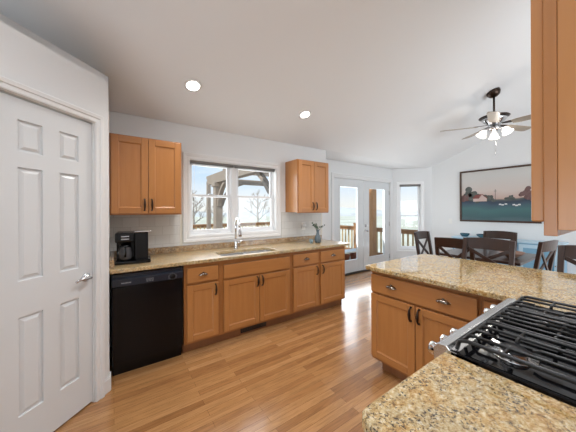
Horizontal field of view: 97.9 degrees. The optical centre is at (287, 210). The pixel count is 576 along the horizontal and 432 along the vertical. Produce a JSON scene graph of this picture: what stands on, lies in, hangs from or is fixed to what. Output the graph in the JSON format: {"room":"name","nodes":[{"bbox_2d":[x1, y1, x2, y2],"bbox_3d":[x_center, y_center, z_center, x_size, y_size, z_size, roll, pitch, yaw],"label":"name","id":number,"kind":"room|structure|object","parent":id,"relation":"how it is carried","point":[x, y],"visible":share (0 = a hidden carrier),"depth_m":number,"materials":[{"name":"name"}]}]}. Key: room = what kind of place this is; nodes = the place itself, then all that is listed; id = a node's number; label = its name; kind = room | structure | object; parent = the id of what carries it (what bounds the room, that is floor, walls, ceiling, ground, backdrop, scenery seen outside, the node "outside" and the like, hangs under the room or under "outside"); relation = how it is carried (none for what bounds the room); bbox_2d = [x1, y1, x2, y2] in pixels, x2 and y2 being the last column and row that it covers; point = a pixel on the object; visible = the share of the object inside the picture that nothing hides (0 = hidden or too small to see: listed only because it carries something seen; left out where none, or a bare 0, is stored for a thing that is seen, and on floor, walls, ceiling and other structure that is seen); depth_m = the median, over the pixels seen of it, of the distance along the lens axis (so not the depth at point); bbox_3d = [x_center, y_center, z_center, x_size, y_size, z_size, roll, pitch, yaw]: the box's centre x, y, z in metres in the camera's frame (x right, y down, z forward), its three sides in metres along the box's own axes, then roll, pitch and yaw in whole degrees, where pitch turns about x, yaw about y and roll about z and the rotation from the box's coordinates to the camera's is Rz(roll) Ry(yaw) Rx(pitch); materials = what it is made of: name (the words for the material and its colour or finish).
{"room":"kitchen","nodes":[
{"label":"kitchen","id":0,"kind":"room"},
{"bbox_2d":[0,14,108,378],"bbox_3d":[-1.520,0.182,1.569,0.110,2.440,0.800,0,0,10],"label":"wall","id":1,"kind":"structure","parent":0,"point":[24,60],"depth_m":1.62,"materials":[{"name":"white paint"}]},
{"bbox_2d":[0,92,92,431],"bbox_3d":[-1.463,0.380,1.566,0.093,2.018,0.536,0,0,10],"label":"door","id":2,"kind":"structure","parent":1,"relation":"in","point":[46,364],"depth_m":1.52,"materials":[{"name":"white"}]},
{"bbox_2d":[0,75,104,401],"bbox_3d":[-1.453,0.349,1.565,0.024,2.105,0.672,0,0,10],"label":"trim","id":3,"kind":"structure","parent":1,"relation":"attached to","point":[7,84],"depth_m":1.84,"materials":[{"name":"white wood"}]},
{"bbox_2d":[105,376,110,394],"bbox_3d":[-1.389,1.344,1.926,0.014,0.115,0.054,0,0,10],"label":"baseboard","id":4,"kind":"structure","parent":1,"relation":"attached to","point":[108,379],"depth_m":1.93,"materials":[{"name":"white wood"}]},
{"bbox_2d":[0,13,108,90],"bbox_3d":[-2.671,-1.014,1.180,2.970,0.040,1.314,0,0,-35],"label":"ceiling","id":5,"kind":"structure","parent":0,"point":[66,54],"depth_m":1.57,"materials":[{"name":"white paint"}]},
{"bbox_2d":[108,88,109,371],"bbox_3d":[-1.655,0.182,2.229,0.110,2.440,0.748,0,0,-35],"label":"wall","id":6,"kind":"structure","parent":0,"point":[108,88],"depth_m":2.12,"materials":[{"name":"white paint"}]},
{"bbox_2d":[109,111,325,346],"bbox_3d":[-0.675,0.173,3.451,3.134,2.450,0.140,0,0,-35],"label":"wall","id":7,"kind":"structure","parent":0,"point":[193,139],"depth_m":3.19,"materials":[{"name":"white paint"}]},
{"bbox_2d":[109,133,181,214],"bbox_3d":[-1.463,-0.336,2.596,0.626,0.762,0.366,0,0,-35],"label":"upper cabinet","id":8,"kind":"object","parent":7,"relation":"attached to","point":[144,173],"visible":1,"depth_m":2.45,"materials":[{"name":"brown wood"}]},
{"bbox_2d":[110,214,181,250],"bbox_3d":[-1.532,0.223,2.762,0.696,0.386,0.011,0,0,-35],"label":"tile backsplash","id":9,"kind":"structure","parent":7,"relation":"attached to","point":[166,230],"depth_m":2.79,"materials":[{"name":"beige tile"}]},
{"bbox_2d":[110,235,321,257],"bbox_3d":[-0.627,0.449,3.382,2.888,0.071,0.025,0,0,-35],"label":"backsplash","id":10,"kind":"structure","parent":7,"relation":"attached to","point":[172,249],"depth_m":3.20,"materials":[{"name":"beige stone"}]},
{"bbox_2d":[183,152,280,242],"bbox_3d":[-0.675,-0.155,3.353,1.376,1.073,0.024,0,0,-35],"label":"trim","id":11,"kind":"structure","parent":7,"relation":"attached to","point":[187,156],"depth_m":3.20,"materials":[{"name":"white wood"}]},
{"bbox_2d":[190,160,275,235],"bbox_3d":[-0.722,-0.155,3.420,1.222,0.919,0.140,0,0,-35],"label":"window","id":12,"kind":"structure","parent":7,"relation":"in","point":[232,196],"depth_m":3.37,"materials":[{"name":"white plastic"}]},
{"bbox_2d":[190,160,233,167],"bbox_3d":[-0.959,-0.587,3.200,0.565,0.039,0.032,0,0,-35],"label":"raised blind","id":13,"kind":"object","parent":12,"relation":"attached to","point":[198,162],"depth_m":3.18,"materials":[{"name":"grey fabric"}]},
{"bbox_2d":[234,165,274,171],"bbox_3d":[-0.461,-0.589,3.547,0.629,0.039,0.032,0,0,-35],"label":"raised blind","id":14,"kind":"object","parent":12,"relation":"attached to","point":[235,166],"depth_m":3.51,"materials":[{"name":"grey fabric"}]},
{"bbox_2d":[281,212,321,237],"bbox_3d":[0.235,0.216,3.992,0.823,0.386,0.011,0,0,-35],"label":"tile backsplash","id":15,"kind":"structure","parent":7,"relation":"attached to","point":[291,222],"depth_m":3.94,"materials":[{"name":"beige tile"}]},
{"bbox_2d":[285,159,328,212],"bbox_3d":[0.308,-0.346,3.829,0.600,0.769,0.366,0,0,-35],"label":"upper cabinet","id":16,"kind":"object","parent":7,"relation":"attached to","point":[306,181],"visible":1,"depth_m":3.69,"materials":[{"name":"brown wood"}]},
{"bbox_2d":[54,270,402,431],"bbox_3d":[1.475,1.451,1.084,9.850,0.120,7.600,0,0,-35],"label":"floor","id":17,"kind":"structure","parent":0,"point":[317,371],"depth_m":2.02,"materials":[{"name":"brown wood"}]},
{"bbox_2d":[112,266,182,375],"bbox_3d":[-1.386,0.969,2.456,0.554,0.865,0.635,0,0,-35],"label":"dishwasher","id":18,"kind":"object","parent":17,"relation":"on","point":[147,305],"visible":1,"depth_m":2.21,"materials":[{"name":"black plastic"}]},
{"bbox_2d":[182,261,220,352],"bbox_3d":[-1.001,0.962,2.728,0.362,0.876,0.648,0,0,-35],"label":"base cabinet","id":19,"kind":"object","parent":17,"relation":"on","point":[201,282],"visible":0.78,"depth_m":2.49,"materials":[{"name":"brown wood"}]},
{"bbox_2d":[219,252,290,340],"bbox_3d":[-0.483,0.960,3.089,0.900,0.876,0.648,0,0,-35],"label":"base cabinet","id":20,"kind":"object","parent":17,"relation":"on","point":[253,292],"visible":0.86,"depth_m":2.82,"materials":[{"name":"brown wood"}]},
{"bbox_2d":[109,239,349,273],"bbox_3d":[-0.452,0.501,3.123,2.880,0.034,0.649,0,0,-35],"label":"countertop","id":21,"kind":"structure","parent":20,"relation":"on","point":[165,260],"depth_m":2.77,"materials":[{"name":"stone"}]},
{"bbox_2d":[109,251,113,268],"bbox_3d":[-1.631,0.452,2.324,0.035,0.070,0.560,0,0,-35],"label":"granite side splash","id":22,"kind":"object","parent":21,"relation":"on","point":[111,257],"visible":0.97,"depth_m":2.10,"materials":[{"name":"beige stone"}]},
{"bbox_2d":[115,230,150,264],"bbox_3d":[-1.462,0.338,2.376,0.280,0.298,0.267,0,0,-30],"label":"coffee maker","id":23,"kind":"object","parent":21,"relation":"on","point":[132,246],"visible":1,"depth_m":2.31,"materials":[{"name":"black plastic"}]},
{"bbox_2d":[234,217,241,248],"bbox_3d":[-0.589,0.285,3.079,0.106,0.397,0.250,0,0,-27],"label":"faucet","id":24,"kind":"object","parent":21,"relation":"on","point":[237,218],"visible":0.98,"depth_m":3.13,"materials":[{"name":"silver metal"}]},
{"bbox_2d":[219,250,271,264],"bbox_3d":[-0.487,0.608,2.974,0.725,0.179,0.350,0,0,-35],"label":"sink","id":25,"kind":"object","parent":21,"relation":"in","point":[257,251],"visible":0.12,"depth_m":3.07,"materials":[{"name":"silver metal"}]},
{"bbox_2d":[312,222,324,242],"bbox_3d":[0.435,0.324,3.710,0.198,0.311,0.138,0,0,42],"label":"vase","id":26,"kind":"object","parent":21,"relation":"on","point":[317,238],"visible":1,"depth_m":3.69,"materials":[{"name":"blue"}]},
{"bbox_2d":[240,322,265,332],"bbox_3d":[-0.396,1.343,2.903,0.330,0.070,0.009,0,0,-35],"label":"floor register","id":27,"kind":"object","parent":20,"relation":"attached to","point":[259,325],"visible":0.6,"depth_m":2.89,"materials":[{"name":"black metal"}]},
{"bbox_2d":[288,249,318,319],"bbox_3d":[0.076,0.958,3.478,0.462,0.876,0.648,0,0,-35],"label":"base cabinet","id":28,"kind":"object","parent":17,"relation":"on","point":[304,264],"visible":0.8,"depth_m":3.24,"materials":[{"name":"brown wood"}]},
{"bbox_2d":[316,246,344,311],"bbox_3d":[0.476,0.956,3.756,0.513,0.876,0.648,0,0,-35],"label":"base cabinet","id":29,"kind":"object","parent":17,"relation":"on","point":[331,260],"visible":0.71,"depth_m":3.52,"materials":[{"name":"brown wood"}]},
{"bbox_2d":[414,231,432,254],"bbox_3d":[2.348,0.867,3.965,0.440,1.044,0.549,0,0,-35],"label":"dining chair","id":30,"kind":"object","parent":17,"relation":"on","point":[418,235],"visible":0.21,"depth_m":4.15,"materials":[{"name":"brown wood"}]},
{"bbox_2d":[371,271,481,379],"bbox_3d":[1.187,0.954,2.036,0.648,0.876,0.800,0,0,-35],"label":"base cabinet","id":31,"kind":"object","parent":17,"relation":"on","point":[407,314],"visible":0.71,"depth_m":1.91,"materials":[{"name":"brown wood"}]},
{"bbox_2d":[366,254,575,312],"bbox_3d":[1.527,0.493,1.776,1.108,0.034,1.668,0,0,-35],"label":"countertop","id":32,"kind":"structure","parent":31,"relation":"on","point":[501,282],"depth_m":1.80,"materials":[{"name":"stone"}]},
{"bbox_2d":[434,237,474,259],"bbox_3d":[2.272,0.868,3.297,0.549,1.044,0.440,0,0,-35],"label":"dining chair","id":33,"kind":"object","parent":17,"relation":"on","point":[440,242],"visible":0.1,"depth_m":3.18,"materials":[{"name":"brown wood"}]},
{"bbox_2d":[440,248,535,265],"bbox_3d":[2.871,1.002,3.617,1.000,0.764,0.940,0,0,-35],"label":"dining table","id":34,"kind":"object","parent":17,"relation":"on","point":[527,257],"visible":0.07,"depth_m":3.38,"materials":[{"name":"brown wood"}]},
{"bbox_2d":[499,251,524,257],"bbox_3d":[2.943,0.581,3.302,0.270,0.077,0.268,0,0,-35],"label":"wooden bowl","id":35,"kind":"object","parent":34,"relation":"on","point":[517,253],"visible":0.48,"depth_m":3.24,"materials":[{"name":"brown wood"}]},
{"bbox_2d":[461,237,515,265],"bbox_3d":[2.034,0.851,2.657,0.549,1.078,0.470,0,0,-35],"label":"counter stool","id":36,"kind":"object","parent":17,"relation":"on","point":[508,246],"visible":0.2,"depth_m":2.77,"materials":[{"name":"brown wood"}]},
{"bbox_2d":[481,296,501,313],"bbox_3d":[1.489,0.953,1.635,0.610,0.876,0.200,0,0,-35],"label":"base cabinet","id":37,"kind":"object","parent":17,"relation":"on","point":[486,302],"visible":0.06,"depth_m":1.51,"materials":[{"name":"brown wood"}]},
{"bbox_2d":[483,231,517,265],"bbox_3d":[3.303,0.864,4.003,0.549,1.044,0.440,0,0,-35],"label":"dining chair","id":38,"kind":"object","parent":17,"relation":"on","point":[512,236],"visible":0.23,"depth_m":4.12,"materials":[{"name":"brown wood"}]},
{"bbox_2d":[428,296,575,407],"bbox_3d":[1.020,0.893,0.850,0.778,0.938,0.724,0,0,-35],"label":"gas range","id":39,"kind":"object","parent":17,"relation":"on","point":[530,345],"visible":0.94,"depth_m":0.85,"materials":[{"name":"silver metal"}]},
{"bbox_2d":[451,235,568,272],"bbox_3d":[4.145,0.967,4.832,0.471,0.828,1.640,0,0,-35],"label":"sideboard","id":40,"kind":"object","parent":17,"relation":"on","point":[527,246],"visible":0.12,"depth_m":4.37,"materials":[{"name":"blue paint"}]},
{"bbox_2d":[460,233,469,236],"bbox_3d":[3.740,0.518,5.307,0.170,0.070,0.170,0,0,-35],"label":"serving bowl","id":41,"kind":"object","parent":40,"relation":"on","point":[461,234],"visible":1,"depth_m":5.26,"materials":[{"name":"blue ceramic"}]},
{"bbox_2d":[533,240,558,270],"bbox_3d":[2.913,0.865,3.105,0.440,1.044,0.549,0,0,-27],"label":"dining chair","id":42,"kind":"object","parent":17,"relation":"on","point":[550,246],"visible":0.16,"depth_m":2.85,"materials":[{"name":"brown wood"}]},
{"bbox_2d":[557,245,575,272],"bbox_3d":[2.452,0.849,2.003,0.549,1.078,0.470,0,0,-35],"label":"counter stool","id":43,"kind":"object","parent":17,"relation":"on","point":[565,252],"visible":0.16,"depth_m":2.27,"materials":[{"name":"brown wood"}]},
{"bbox_3d":[0.534,0.956,0.490,0.420,0.876,0.638,0,0,-35],"label":"base cabinet","id":44,"kind":"object","parent":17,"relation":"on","visible":0},
{"bbox_2d":[362,352,575,431],"bbox_3d":[0.531,0.499,0.462,0.460,0.038,0.650,0,0,-35],"label":"countertop","id":45,"kind":"structure","parent":44,"relation":"on","point":[450,393],"depth_m":0.61,"materials":[{"name":"stone"}]},
{"bbox_2d":[0,0,530,168],"bbox_3d":[1.449,-1.687,1.104,9.850,1.488,7.650,0,0,-35],"label":"ceiling","id":46,"kind":"structure","parent":0,"point":[379,81],"depth_m":2.54,"materials":[{"name":"white paint"}]},
{"bbox_2d":[184,79,201,91],"bbox_3d":[-0.935,-1.227,2.470,0.168,0.064,0.158,0,0,-30],"label":"recessed light","id":47,"kind":"object","parent":46,"relation":"in","point":[192,85],"visible":1,"depth_m":2.46,"materials":[{"name":"white"}]},
{"bbox_2d":[299,110,310,118],"bbox_3d":[0.220,-1.240,3.248,0.168,0.064,0.158,0,0,-30],"label":"recessed light","id":48,"kind":"object","parent":46,"relation":"in","point":[304,114],"visible":1,"depth_m":3.24,"materials":[{"name":"white"}]},
{"bbox_2d":[440,87,530,154],"bbox_3d":[3.005,-1.272,3.592,1.297,0.958,1.265,0,0,-35],"label":"ceiling fan","id":49,"kind":"object","parent":46,"relation":"hanging from","point":[493,120],"visible":0.98,"depth_m":3.59,"materials":[{"name":"brown metal"}]},
{"bbox_2d":[326,159,391,239],"bbox_3d":[1.426,0.166,5.561,3.006,2.450,0.140,0,0,-35],"label":"wall","id":50,"kind":"structure","parent":0,"point":[335,166],"depth_m":5.39,"materials":[{"name":"white paint"}]},
{"bbox_2d":[334,178,362,273],"bbox_3d":[1.311,0.339,5.449,0.959,2.035,0.060,0,0,-35],"label":"door","id":51,"kind":"structure","parent":50,"relation":"in","point":[353,265],"depth_m":5.56,"materials":[{"name":"white wood"}]},
{"bbox_2d":[345,269,369,275],"bbox_3d":[1.710,1.375,5.755,1.975,0.030,0.160,0,0,-35],"label":"trim","id":52,"kind":"structure","parent":50,"relation":"attached to","point":[365,270],"depth_m":5.52,"materials":[{"name":"brown metal"}]},
{"bbox_2d":[331,172,392,259],"bbox_3d":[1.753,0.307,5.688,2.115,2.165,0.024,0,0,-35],"label":"trim","id":53,"kind":"structure","parent":50,"relation":"attached to","point":[333,174],"depth_m":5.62,"materials":[{"name":"white wood"}]},
{"bbox_2d":[363,181,389,269],"bbox_3d":[2.133,0.336,5.988,0.989,2.035,0.115,0,0,-35],"label":"door","id":54,"kind":"structure","parent":50,"relation":"in","point":[367,185],"depth_m":5.95,"materials":[{"name":"white wood"}]},
{"bbox_2d":[392,167,431,259],"bbox_3d":[3.092,0.160,6.295,0.919,2.450,0.140,0,0,10],"label":"wall","id":55,"kind":"structure","parent":0,"point":[417,174],"depth_m":6.21,"materials":[{"name":"white paint"}]},
{"bbox_2d":[399,184,420,249],"bbox_3d":[3.046,0.157,6.293,0.502,1.616,0.160,0,0,10],"label":"window","id":56,"kind":"structure","parent":55,"relation":"in","point":[400,185],"depth_m":6.26,"materials":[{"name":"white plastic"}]},
{"bbox_2d":[400,184,420,186],"bbox_3d":[3.037,-0.619,6.256,0.488,0.054,0.035,0,0,10],"label":"raised blind","id":57,"kind":"object","parent":56,"relation":"attached to","point":[401,185],"depth_m":6.24,"materials":[{"name":"grey fabric"}]},
{"bbox_2d":[396,181,424,251],"bbox_3d":[3.033,0.152,6.222,0.648,1.753,0.025,0,0,10],"label":"trim","id":58,"kind":"structure","parent":55,"relation":"attached to","point":[398,249],"depth_m":6.24,"materials":[{"name":"white wood"}]},
{"bbox_2d":[432,120,575,273],"bbox_3d":[5.464,-0.470,3.488,0.140,3.692,6.680,0,0,-35],"label":"wall","id":59,"kind":"structure","parent":0,"point":[512,149],"depth_m":5.37,"materials":[{"name":"white paint"}]},
{"bbox_2d":[460,164,541,223],"bbox_3d":[4.236,-0.310,5.101,0.030,1.106,1.312,0,0,-35],"label":"framed picture","id":60,"kind":"object","parent":59,"relation":"attached to","point":[501,194],"visible":0.89,"depth_m":5.09,"materials":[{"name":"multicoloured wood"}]},
{"bbox_3d":[1.544,-0.436,0.686,2.480,3.653,0.140,0,0,-35],"label":"wall","id":61,"kind":"structure","parent":0,"visible":0},
{"bbox_2d":[531,0,575,235],"bbox_3d":[0.924,-0.490,0.599,0.860,1.074,0.418,0,0,-35],"label":"upper cabinet","id":62,"kind":"object","parent":61,"relation":"attached to","point":[553,22],"visible":1,"depth_m":0.47,"materials":[{"name":"brown wood"}]},
{"label":"outside","id":63,"kind":"structure","parent":0,"visible":0},
{"bbox_3d":[-2.280,1.564,6.347,10.500,0.120,5.370,0,0,-35],"label":"deck","id":64,"kind":"object","parent":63,"visible":0},
{"bbox_2d":[206,181,210,228],"bbox_3d":[-2.778,0.246,8.788,0.120,2.520,0.120,0,0,-35],"label":"post","id":65,"kind":"object","parent":64,"relation":"on","point":[208,187],"visible":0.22,"depth_m":8.74,"materials":[{"name":"beige wood"}]},
{"bbox_2d":[193,222,269,229],"bbox_3d":[-3.841,0.945,8.411,10.100,1.130,0.150,0,0,-35],"label":"deck railing","id":66,"kind":"object","parent":64,"relation":"on","point":[252,224],"visible":0.06,"depth_m":9.84,"materials":[{"name":"brown wood"}]},
{"bbox_2d":[206,168,268,228],"bbox_3d":[-0.014,0.181,6.917,3.440,2.630,3.650,0,0,-35],"label":"pergola","id":67,"kind":"object","parent":64,"relation":"on","point":[217,180],"visible":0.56,"depth_m":6.77,"materials":[{"name":"beige wood"}]},
{"bbox_2d":[345,248,355,253],"bbox_3d":[1.789,1.324,7.273,1.100,0.330,0.360,0,0,-35],"label":"bench","id":68,"kind":"object","parent":64,"relation":"on","point":[353,250],"visible":0.09,"depth_m":7.19,"materials":[{"name":"white"}]},
{"bbox_2d":[350,253,355,258],"bbox_3d":[1.937,1.378,7.376,0.240,0.220,0.240,0,0,-35],"label":"terracotta pot","id":69,"kind":"object","parent":64,"relation":"on","point":[352,255],"visible":0.56,"depth_m":7.29,"materials":[{"name":"brown ceramic"}]},
{"bbox_2d":[369,189,376,255],"bbox_3d":[2.358,0.062,7.027,0.165,2.850,0.165,0,0,-35],"label":"porch post","id":70,"kind":"object","parent":64,"relation":"on","point":[372,192],"visible":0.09,"depth_m":6.96,"materials":[{"name":"brown wood"}]},
{"bbox_2d":[340,223,417,254],"bbox_3d":[2.055,0.958,9.043,0.150,1.060,5.700,0,0,-35],"label":"deck railing","id":71,"kind":"object","parent":64,"relation":"on","point":[403,231],"visible":0.09,"depth_m":7.96,"materials":[{"name":"brown wood"}]},
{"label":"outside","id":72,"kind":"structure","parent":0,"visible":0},
{"bbox_2d":[195,216,417,252],"bbox_3d":[-4.729,3.513,181.841,320.000,0.200,296.100,0,0,-35],"label":"ground","id":73,"kind":"structure","parent":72,"point":[407,222],"depth_m":67.66,"materials":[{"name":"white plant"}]},
{"bbox_2d":[192,190,205,229],"bbox_3d":[-10.887,0.379,28.834,3.870,6.126,3.791,0,0,-35],"label":"bare tree","id":74,"kind":"object","parent":73,"relation":"on","point":[194,204],"visible":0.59,"depth_m":28.92,"materials":[{"name":"beige plant"}]},
{"bbox_2d":[244,190,268,226],"bbox_3d":[-4.898,0.122,37.179,4.643,6.596,3.660,0,0,16],"label":"bare tree","id":75,"kind":"object","parent":73,"relation":"on","point":[257,207],"visible":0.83,"depth_m":37.07,"materials":[{"name":"beige plant"}]},
{"bbox_2d":[194,207,416,216],"bbox_3d":[-7.565,-0.100,142.542,307.789,7.448,217.343,0,0,-35],"label":"hills","id":76,"kind":"structure","parent":73,"relation":"on","point":[343,211],"depth_m":151.74,"materials":[{"name":"white"}]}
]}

